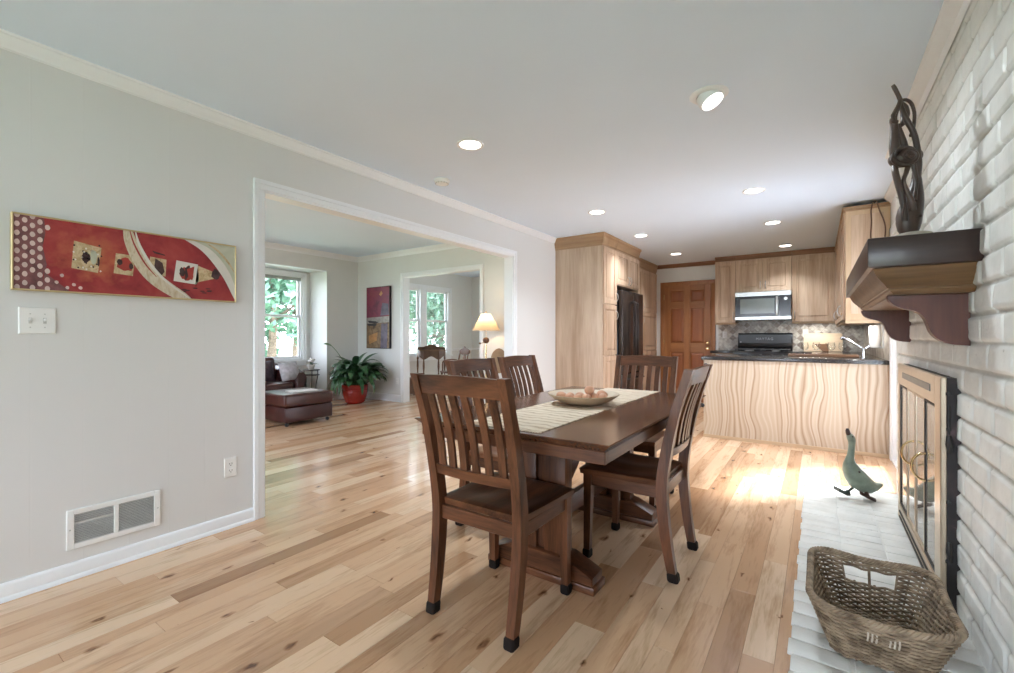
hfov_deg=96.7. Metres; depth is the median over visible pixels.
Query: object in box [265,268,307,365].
window
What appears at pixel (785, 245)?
recessed light
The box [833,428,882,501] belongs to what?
goose
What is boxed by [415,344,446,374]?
chair
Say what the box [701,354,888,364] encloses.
countertop
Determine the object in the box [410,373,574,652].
dining chair
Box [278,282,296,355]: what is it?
tree
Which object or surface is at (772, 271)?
upper cabinet
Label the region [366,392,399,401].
baseboard
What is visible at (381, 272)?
wall
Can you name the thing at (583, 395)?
egg
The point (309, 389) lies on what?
magazine
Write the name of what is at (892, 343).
door
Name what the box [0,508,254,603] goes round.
baseboard
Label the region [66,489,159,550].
air vent
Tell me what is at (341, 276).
wall
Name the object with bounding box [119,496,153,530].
grille
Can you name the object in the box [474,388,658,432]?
table runner
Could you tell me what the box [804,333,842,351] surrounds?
cutting board
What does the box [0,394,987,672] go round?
floor
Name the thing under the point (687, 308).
door
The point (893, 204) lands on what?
wall
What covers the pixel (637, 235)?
recessed light
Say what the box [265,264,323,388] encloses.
wall
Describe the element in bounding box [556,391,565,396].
egg
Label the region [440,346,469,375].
chair
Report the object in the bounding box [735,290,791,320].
microwave oven
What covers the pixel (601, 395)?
egg
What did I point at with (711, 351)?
countertop
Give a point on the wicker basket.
(926, 644)
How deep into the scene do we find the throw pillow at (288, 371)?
6.89 m
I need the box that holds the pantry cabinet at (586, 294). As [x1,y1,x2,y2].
[554,232,618,388]
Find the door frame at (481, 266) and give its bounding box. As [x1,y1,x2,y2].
[400,264,483,401]
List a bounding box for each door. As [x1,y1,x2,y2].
[660,279,715,401]
[889,221,896,468]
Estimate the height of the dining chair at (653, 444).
0.994 m
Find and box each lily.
[306,358,316,369]
[324,343,388,403]
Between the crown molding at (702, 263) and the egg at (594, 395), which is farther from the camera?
the crown molding at (702, 263)
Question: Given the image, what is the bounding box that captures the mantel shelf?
[846,228,983,345]
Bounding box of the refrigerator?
[615,290,644,389]
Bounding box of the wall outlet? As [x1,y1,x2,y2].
[224,456,236,477]
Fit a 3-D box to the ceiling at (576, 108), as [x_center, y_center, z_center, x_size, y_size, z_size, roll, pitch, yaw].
[0.648,-1.350,2.833,3.750,0.100,11.600,0,0,35]
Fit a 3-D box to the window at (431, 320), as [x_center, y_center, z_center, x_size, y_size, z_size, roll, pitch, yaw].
[-1.636,-0.302,10.246,0.150,1.665,2.590,0,0,35]
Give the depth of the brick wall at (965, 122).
1.56 m
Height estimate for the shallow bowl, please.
0.058 m
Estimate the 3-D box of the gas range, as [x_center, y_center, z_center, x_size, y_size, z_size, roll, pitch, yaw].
[3.980,0.542,7.013,0.760,1.195,0.706,0,0,35]
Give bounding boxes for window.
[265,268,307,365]
[410,283,471,360]
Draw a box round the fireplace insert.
[898,363,960,613]
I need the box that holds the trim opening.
[253,177,516,519]
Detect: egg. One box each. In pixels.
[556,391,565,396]
[582,394,590,397]
[584,386,593,393]
[591,393,598,397]
[597,390,607,396]
[598,393,606,397]
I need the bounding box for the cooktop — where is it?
[733,350,791,352]
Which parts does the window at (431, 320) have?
pane, sash, sash, pane, pane, pane, sash, sash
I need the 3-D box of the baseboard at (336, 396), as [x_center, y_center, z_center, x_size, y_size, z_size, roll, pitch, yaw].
[-2.987,1.080,8.224,0.022,0.120,0.653,0,0,35]
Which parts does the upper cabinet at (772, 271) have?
door, crown, door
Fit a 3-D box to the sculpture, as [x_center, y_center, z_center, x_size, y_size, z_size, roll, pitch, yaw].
[1.563,-0.680,1.745,0.139,0.601,0.142,0,0,35]
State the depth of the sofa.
7.05 m
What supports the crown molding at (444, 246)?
attached to the wall at (381, 272)
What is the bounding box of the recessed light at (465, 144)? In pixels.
[457,139,483,150]
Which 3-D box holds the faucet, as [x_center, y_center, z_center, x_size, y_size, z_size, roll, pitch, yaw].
[3.719,0.110,4.798,0.283,0.230,0.059,0,0,35]
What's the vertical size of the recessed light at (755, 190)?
0.007 m
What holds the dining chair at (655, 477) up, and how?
on the floor
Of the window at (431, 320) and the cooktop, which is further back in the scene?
the window at (431, 320)
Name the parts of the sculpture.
stem, stem, stem, stem, stem, stem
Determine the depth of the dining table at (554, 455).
2.10 m
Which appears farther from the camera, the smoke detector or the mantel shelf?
the smoke detector
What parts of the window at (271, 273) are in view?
sash, sash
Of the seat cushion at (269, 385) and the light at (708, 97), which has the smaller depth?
the light at (708, 97)
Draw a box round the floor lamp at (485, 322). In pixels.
[472,311,499,403]
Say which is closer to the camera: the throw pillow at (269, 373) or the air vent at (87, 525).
the air vent at (87, 525)
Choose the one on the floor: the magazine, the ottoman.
the ottoman
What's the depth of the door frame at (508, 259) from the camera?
4.03 m
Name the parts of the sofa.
arm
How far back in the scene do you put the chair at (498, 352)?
6.27 m
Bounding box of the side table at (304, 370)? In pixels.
[302,369,319,387]
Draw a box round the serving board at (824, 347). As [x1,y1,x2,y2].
[815,343,828,351]
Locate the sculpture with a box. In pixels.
[888,84,931,235]
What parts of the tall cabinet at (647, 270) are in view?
door, crown, door, door, door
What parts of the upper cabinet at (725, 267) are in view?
light rail, crown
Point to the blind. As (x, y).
(276, 276)
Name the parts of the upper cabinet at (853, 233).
door, door, door, door, light rail, molding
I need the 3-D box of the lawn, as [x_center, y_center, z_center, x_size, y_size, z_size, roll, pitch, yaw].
[-12.347,1.540,8.518,90.000,0.200,80.000,0,0,35]
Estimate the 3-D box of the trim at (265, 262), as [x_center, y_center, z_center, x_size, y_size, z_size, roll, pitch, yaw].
[-3.901,-1.159,7.002,0.106,0.012,2.397,0,0,35]
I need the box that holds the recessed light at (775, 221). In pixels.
[764,220,781,224]
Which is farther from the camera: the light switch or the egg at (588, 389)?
the egg at (588, 389)
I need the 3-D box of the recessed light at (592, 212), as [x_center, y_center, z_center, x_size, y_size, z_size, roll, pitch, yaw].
[0.939,-1.296,4.707,0.184,0.007,0.184,0,0,35]
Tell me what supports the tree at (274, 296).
on the lawn
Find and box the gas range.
[733,333,792,354]
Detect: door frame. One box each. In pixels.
[264,190,512,515]
[400,264,483,401]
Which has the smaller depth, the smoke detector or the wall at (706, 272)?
the smoke detector
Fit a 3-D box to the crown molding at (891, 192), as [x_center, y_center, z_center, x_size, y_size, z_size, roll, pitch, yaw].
[3.205,-1.269,3.705,0.052,0.062,1.240,0,0,35]
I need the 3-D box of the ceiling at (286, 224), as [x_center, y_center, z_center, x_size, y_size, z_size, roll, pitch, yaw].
[-1.940,-1.530,6.653,4.850,0.100,9.150,0,0,35]
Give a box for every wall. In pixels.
[0,48,554,583]
[265,248,471,392]
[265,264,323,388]
[358,247,503,403]
[472,277,479,376]
[656,265,717,391]
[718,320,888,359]
[879,194,896,360]
[896,0,1013,672]
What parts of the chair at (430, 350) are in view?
leg, leg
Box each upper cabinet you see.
[616,239,640,292]
[715,256,738,324]
[736,251,791,292]
[792,247,834,323]
[834,202,890,326]
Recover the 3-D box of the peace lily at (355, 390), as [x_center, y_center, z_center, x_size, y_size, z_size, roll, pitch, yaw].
[-2.600,0.625,7.709,1.073,1.031,1.006,0,0,35]
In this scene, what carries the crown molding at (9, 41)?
attached to the wall at (128, 396)
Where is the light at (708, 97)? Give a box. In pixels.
[689,84,728,110]
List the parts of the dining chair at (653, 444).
post, crest rail, seat, leg, post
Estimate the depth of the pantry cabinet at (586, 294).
5.82 m
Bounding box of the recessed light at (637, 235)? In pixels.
[634,234,647,237]
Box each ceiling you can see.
[0,0,943,264]
[265,198,479,276]
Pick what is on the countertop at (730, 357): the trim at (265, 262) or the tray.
the tray
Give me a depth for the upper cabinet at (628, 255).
6.36 m
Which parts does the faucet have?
spout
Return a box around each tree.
[265,278,296,356]
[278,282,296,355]
[410,294,412,332]
[410,302,412,350]
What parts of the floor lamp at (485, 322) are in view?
lamp shade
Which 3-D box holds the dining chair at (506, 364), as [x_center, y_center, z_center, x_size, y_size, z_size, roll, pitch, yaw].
[0.292,0.643,3.285,0.581,0.994,0.465,0,0,35]
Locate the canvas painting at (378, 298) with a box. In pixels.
[367,286,390,348]
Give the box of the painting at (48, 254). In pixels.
[10,211,235,302]
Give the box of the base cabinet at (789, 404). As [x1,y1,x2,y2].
[701,360,888,457]
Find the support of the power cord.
hanging from the upper cabinet at (853, 233)
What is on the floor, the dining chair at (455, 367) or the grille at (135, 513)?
the dining chair at (455, 367)
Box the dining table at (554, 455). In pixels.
[414,386,705,596]
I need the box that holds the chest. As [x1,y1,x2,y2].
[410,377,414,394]
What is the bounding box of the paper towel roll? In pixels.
[869,325,882,347]
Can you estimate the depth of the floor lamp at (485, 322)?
6.32 m
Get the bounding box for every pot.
[308,364,314,369]
[342,383,367,403]
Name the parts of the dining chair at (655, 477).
leg, leg, seat, post, rail, post, crest rail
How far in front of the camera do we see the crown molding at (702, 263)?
7.98 m
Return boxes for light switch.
[18,307,55,333]
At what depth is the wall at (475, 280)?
11.23 m
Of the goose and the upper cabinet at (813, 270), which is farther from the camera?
the upper cabinet at (813, 270)
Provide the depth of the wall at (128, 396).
2.31 m
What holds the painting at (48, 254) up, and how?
attached to the wall at (128, 396)
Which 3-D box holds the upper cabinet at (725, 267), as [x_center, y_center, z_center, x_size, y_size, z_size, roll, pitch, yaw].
[3.636,-0.746,7.457,0.307,1.104,0.371,0,0,35]
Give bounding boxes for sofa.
[265,357,306,390]
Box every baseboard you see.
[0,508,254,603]
[333,393,343,399]
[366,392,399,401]
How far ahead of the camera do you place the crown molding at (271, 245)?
7.65 m
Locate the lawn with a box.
[267,347,411,356]
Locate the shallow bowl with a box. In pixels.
[548,389,619,405]
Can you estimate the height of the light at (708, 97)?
0.100 m
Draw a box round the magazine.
[285,388,318,392]
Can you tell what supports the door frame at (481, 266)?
in the wall at (381, 272)
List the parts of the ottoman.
cushion lid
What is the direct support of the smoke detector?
attached to the ceiling at (576, 108)
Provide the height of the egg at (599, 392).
0.048 m
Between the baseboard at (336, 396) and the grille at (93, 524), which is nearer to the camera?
the grille at (93, 524)
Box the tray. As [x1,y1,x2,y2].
[788,353,858,357]
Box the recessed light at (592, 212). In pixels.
[588,210,605,214]
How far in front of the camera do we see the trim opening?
2.83 m
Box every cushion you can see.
[265,357,275,375]
[265,381,293,390]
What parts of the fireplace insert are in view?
glass door, pane, door pull, glass door, pane, door pull, glass door, pane, glass door, pane, damper lever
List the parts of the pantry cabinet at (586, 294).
panel, crown, door, door, door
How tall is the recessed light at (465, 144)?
0.007 m
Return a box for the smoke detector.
[434,177,449,185]
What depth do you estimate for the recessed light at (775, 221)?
5.13 m
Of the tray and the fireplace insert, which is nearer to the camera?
the fireplace insert
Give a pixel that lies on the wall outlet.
(230, 464)
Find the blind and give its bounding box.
[265,274,300,280]
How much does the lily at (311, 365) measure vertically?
0.196 m
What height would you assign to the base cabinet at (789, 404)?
0.875 m
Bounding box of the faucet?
[840,336,868,357]
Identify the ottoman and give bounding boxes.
[265,387,332,426]
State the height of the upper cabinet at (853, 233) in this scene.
1.132 m
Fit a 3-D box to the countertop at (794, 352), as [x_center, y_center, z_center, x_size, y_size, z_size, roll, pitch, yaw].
[4.278,0.245,6.002,0.870,0.040,2.036,0,0,35]
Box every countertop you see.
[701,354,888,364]
[710,350,734,352]
[791,351,876,356]
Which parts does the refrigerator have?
door, freezer drawer, handle, handle, door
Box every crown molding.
[0,28,556,242]
[265,241,357,261]
[357,243,459,261]
[657,260,714,268]
[884,179,896,202]
[885,0,971,159]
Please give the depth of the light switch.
2.02 m
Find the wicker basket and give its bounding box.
[805,546,968,672]
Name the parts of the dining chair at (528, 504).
post, crest rail, rail, leg, seat, post, leg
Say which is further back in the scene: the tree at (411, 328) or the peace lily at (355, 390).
the tree at (411, 328)
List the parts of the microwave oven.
door, rail, handle, control panel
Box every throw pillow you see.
[265,360,275,380]
[278,361,298,381]
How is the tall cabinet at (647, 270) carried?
on the floor
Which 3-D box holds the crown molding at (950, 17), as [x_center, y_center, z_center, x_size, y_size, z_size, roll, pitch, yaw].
[0.710,-1.262,0.270,0.060,0.075,7.250,0,0,35]
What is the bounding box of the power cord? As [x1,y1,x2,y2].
[870,201,885,237]
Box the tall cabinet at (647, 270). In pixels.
[638,257,657,390]
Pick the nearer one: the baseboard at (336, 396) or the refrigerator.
the refrigerator
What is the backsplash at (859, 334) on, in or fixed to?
attached to the wall at (893, 204)
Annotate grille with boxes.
[74,505,113,542]
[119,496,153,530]
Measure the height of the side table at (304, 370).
0.599 m
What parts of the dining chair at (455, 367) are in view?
post, crest rail, seat, post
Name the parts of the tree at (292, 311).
crown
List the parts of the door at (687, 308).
panel, panel, panel, panel, panel, panel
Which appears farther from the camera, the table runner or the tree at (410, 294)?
the tree at (410, 294)
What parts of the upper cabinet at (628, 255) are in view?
door, crown, door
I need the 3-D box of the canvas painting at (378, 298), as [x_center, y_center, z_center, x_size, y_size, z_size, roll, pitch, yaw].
[-2.314,-0.340,8.128,0.630,1.110,0.046,0,0,35]
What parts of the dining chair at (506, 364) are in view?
post, crest rail, post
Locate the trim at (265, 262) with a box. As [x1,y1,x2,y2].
[265,262,326,271]
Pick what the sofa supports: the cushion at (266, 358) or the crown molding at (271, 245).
the cushion at (266, 358)
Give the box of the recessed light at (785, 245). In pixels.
[778,244,792,246]
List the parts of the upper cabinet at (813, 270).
light rail, crown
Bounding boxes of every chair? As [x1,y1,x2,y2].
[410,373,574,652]
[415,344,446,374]
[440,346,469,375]
[445,358,508,525]
[491,348,503,372]
[497,355,586,462]
[579,364,712,584]
[613,355,678,507]
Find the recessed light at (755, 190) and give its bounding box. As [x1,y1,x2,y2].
[742,187,765,193]
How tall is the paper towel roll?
0.242 m
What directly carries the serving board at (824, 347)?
on the countertop at (794, 352)
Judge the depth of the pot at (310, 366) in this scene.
7.47 m

